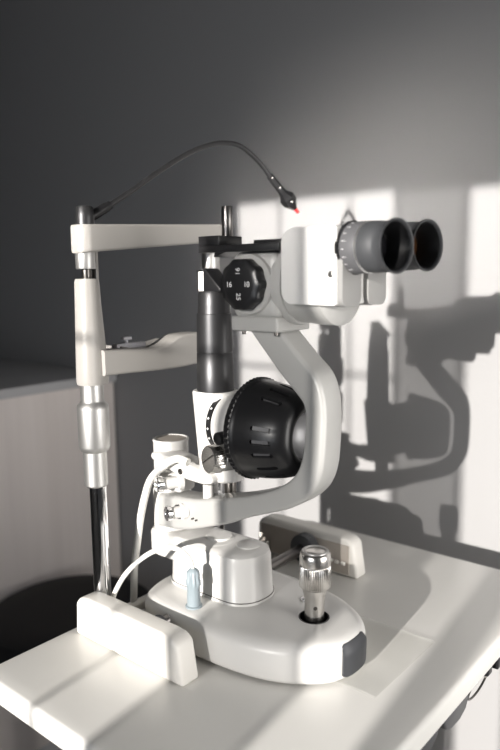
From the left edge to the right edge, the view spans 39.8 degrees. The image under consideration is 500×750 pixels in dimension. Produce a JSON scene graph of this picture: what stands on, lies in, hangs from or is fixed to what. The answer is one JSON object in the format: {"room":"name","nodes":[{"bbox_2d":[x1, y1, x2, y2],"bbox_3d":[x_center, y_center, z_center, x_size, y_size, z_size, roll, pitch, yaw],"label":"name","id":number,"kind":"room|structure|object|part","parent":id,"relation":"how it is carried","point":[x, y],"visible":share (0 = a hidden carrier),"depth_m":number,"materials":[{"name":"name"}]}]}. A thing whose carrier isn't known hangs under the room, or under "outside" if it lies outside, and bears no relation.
{"room":"examination room","nodes":[
{"label":"examination room","id":0,"kind":"room"},
{"bbox_2d":[0,0,499,749],"bbox_3d":[-0.094,-0.341,1.534,3.490,2.600,0.120,6,11,39],"label":"wall","id":1,"kind":"structure","parent":0,"point":[361,110],"depth_m":1.30,"materials":[{"name":"grey paint"}]},
{"bbox_3d":[-0.782,1.125,0.891,3.490,0.100,2.324,6,11,39],"label":"floor","id":2,"kind":"structure","parent":0,"visible":0},
{"bbox_2d":[0,382,120,749],"bbox_3d":[-0.991,0.460,1.926,1.205,0.925,0.615,6,11,39],"label":"base cabinet","id":3,"kind":"object","parent":2,"relation":"on","point":[45,519],"visible":0.51,"depth_m":1.58,"materials":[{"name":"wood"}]},
{"bbox_2d":[0,359,116,399],"bbox_3d":[-1.002,-0.009,1.867,1.247,0.022,0.612,6,11,39],"label":"countertop","id":4,"kind":"structure","parent":3,"relation":"on","point":[17,378],"depth_m":1.62,"materials":[{"name":"grey laminate"}]},
{"bbox_2d":[0,575,148,663],"bbox_3d":[-0.364,0.726,1.469,0.357,0.510,0.356,6,11,39],"label":"stool","id":5,"kind":"object","parent":2,"relation":"on","point":[34,615],"visible":0.28,"depth_m":1.41,"materials":[{"name":"black"}]},
{"bbox_2d":[0,520,499,749],"bbox_3d":[0.066,0.680,0.919,0.424,0.750,0.621,6,11,39],"label":"table","id":6,"kind":"object","parent":2,"relation":"on","point":[431,620],"visible":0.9,"depth_m":0.73,"materials":[{"name":"white"}]},
{"bbox_2d":[77,592,197,685],"bbox_3d":[-0.134,0.296,0.792,0.184,0.052,0.026,6,11,39],"label":"rail cover","id":7,"kind":"object","parent":6,"relation":"on","point":[154,643],"visible":1,"depth_m":0.77,"materials":[{"name":"white plastic"}]},
{"bbox_2d":[70,140,298,595],"bbox_3d":[-0.085,-0.010,0.951,0.375,0.610,0.099,-9,11,-43],"label":"frame","id":8,"kind":"object","parent":6,"relation":"on","point":[96,360],"visible":0.79,"depth_m":0.82,"materials":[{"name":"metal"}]},
{"bbox_3d":[-0.188,-0.120,0.796,0.012,0.035,0.012,6,11,39],"label":"rod","id":9,"kind":"part","parent":8,"relation":"part of","materials":[{"name":"grey metal"}]},
{"bbox_3d":[-0.182,0.221,0.847,0.021,0.185,0.021,6,11,39],"label":"post","id":10,"kind":"part","parent":8,"relation":"part of","materials":[{"name":"silver metal"}]},
{"bbox_2d":[106,338,158,347],"bbox_3d":[-0.145,-0.033,0.906,0.064,0.022,0.107,6,11,39],"label":"chin rest","id":11,"kind":"object","parent":8,"relation":"on","point":[152,343],"depth_m":0.87,"materials":[{"name":"grey plastic"}]},
{"bbox_2d":[93,140,298,220],"bbox_3d":[-0.057,-0.252,0.900,0.058,0.117,0.350,6,11,39],"label":"light","id":12,"kind":"object","parent":8,"relation":"attached to","point":[287,198],"depth_m":0.90,"materials":[{"name":"black plastic"}]},
{"bbox_3d":[-0.048,0.197,1.006,0.021,0.185,0.021,6,11,39],"label":"post","id":13,"kind":"part","parent":8,"relation":"part of","materials":[{"name":"silver metal"}]},
{"bbox_2d":[259,513,364,578],"bbox_3d":[0.087,0.254,1.040,0.182,0.058,0.036,6,11,39],"label":"rail cover","id":14,"kind":"object","parent":6,"relation":"on","point":[345,548],"visible":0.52,"depth_m":1.01,"materials":[{"name":"white plastic"}]},
{"bbox_3d":[0.080,0.258,1.034,0.160,0.043,0.002,6,11,39],"label":"recess panel","id":15,"kind":"part","parent":14,"relation":"part of","materials":[{"name":"beige plastic"}]},
{"bbox_2d":[440,695,467,729],"bbox_3d":[0.214,0.363,0.752,0.024,0.026,0.065,6,11,39],"label":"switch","id":16,"kind":"object","parent":6,"relation":"attached to","point":[456,711],"depth_m":0.73,"materials":[{"name":"grey plastic"}]},
{"bbox_3d":[0.051,0.309,0.859,0.316,0.003,0.138,6,11,39],"label":"plate","id":17,"kind":"object","parent":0,"visible":0},
{"bbox_2d":[130,206,442,683],"bbox_3d":[0.044,0.059,0.818,0.366,0.500,0.308,7,11,42],"label":"lamp","id":18,"kind":"object","parent":17,"relation":"on","point":[240,614],"visible":0.98,"depth_m":0.74,"materials":[{"name":"white plastic"}]},
{"bbox_2d":[111,545,193,597],"bbox_3d":[-0.119,0.255,0.822,0.116,0.122,0.015,2,9,21],"label":"power cable","id":19,"kind":"object","parent":18,"relation":"attached to","point":[180,550],"visible":0.92,"depth_m":0.81,"materials":[{"name":"white plastic"}]},
{"bbox_2d":[130,455,190,602],"bbox_3d":[-0.116,0.198,0.864,0.117,0.216,0.012,6,11,41],"label":"cable","id":20,"kind":"object","parent":18,"relation":"attached to","point":[161,467],"visible":0.98,"depth_m":0.88,"materials":[{"name":"white plastic"}]},
{"bbox_3d":[-0.096,0.133,0.854,0.026,0.021,0.021,-5,9,-26],"label":"lock knob","id":21,"kind":"part","parent":18,"relation":"part of","materials":[{"name":"silver metal"}]},
{"bbox_3d":[-0.087,0.166,0.838,0.021,0.019,0.019,-5,9,-26],"label":"lock knob","id":22,"kind":"part","parent":18,"relation":"part of","materials":[{"name":"white ceramic"}]},
{"bbox_2d":[151,525,234,559],"bbox_3d":[-0.072,0.217,0.885,0.132,0.033,0.057,6,11,39],"label":"lamp base","id":23,"kind":"object","parent":18,"relation":"attached to","point":[207,543],"depth_m":0.86,"materials":[{"name":"white plastic"}]},
{"bbox_3d":[-0.054,-0.112,0.819,0.001,0.024,0.024,6,11,39],"label":"prism frame","id":24,"kind":"part","parent":18,"relation":"part of","materials":[{"name":"white plastic"}]},
{"bbox_3d":[-0.051,-0.111,0.816,0.009,0.023,0.022,6,11,39],"label":"prism glass","id":25,"kind":"part","parent":18,"relation":"part of","materials":[{"name":"white glass"}]},
{"bbox_3d":[-0.041,0.094,0.774,0.016,0.033,0.032,-6,10,-33],"label":"slit knob","id":26,"kind":"part","parent":18,"relation":"part of","materials":[{"name":"silver metal"}]},
{"bbox_3d":[-0.025,0.093,0.784,0.025,0.031,0.030,-6,10,-33],"label":"slit knob","id":27,"kind":"part","parent":18,"relation":"part of","materials":[{"name":"silver metal"}]},
{"bbox_3d":[-0.025,-0.167,0.753,0.012,0.032,0.012,6,11,39],"label":"test rod","id":28,"kind":"part","parent":18,"relation":"part of","materials":[{"name":"grey metal"}]},
{"bbox_3d":[-0.024,0.133,0.840,0.015,0.042,0.015,6,11,39],"label":"support rod","id":29,"kind":"part","parent":18,"relation":"part of","materials":[{"name":"grey metal"}]},
{"bbox_3d":[-0.011,0.074,0.797,0.249,0.258,0.049,6,11,39],"label":"microscope arm","id":30,"kind":"part","parent":18,"relation":"part of","materials":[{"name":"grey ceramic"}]},
{"bbox_3d":[0.001,-0.096,0.729,0.064,0.064,0.010,6,11,39],"label":"dial seat","id":31,"kind":"part","parent":18,"relation":"part of","materials":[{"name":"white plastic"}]},
{"bbox_3d":[0.023,-0.057,0.756,0.064,0.016,0.060,6,11,39],"label":"plate","id":32,"kind":"part","parent":18,"relation":"part of","materials":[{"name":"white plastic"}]}
]}

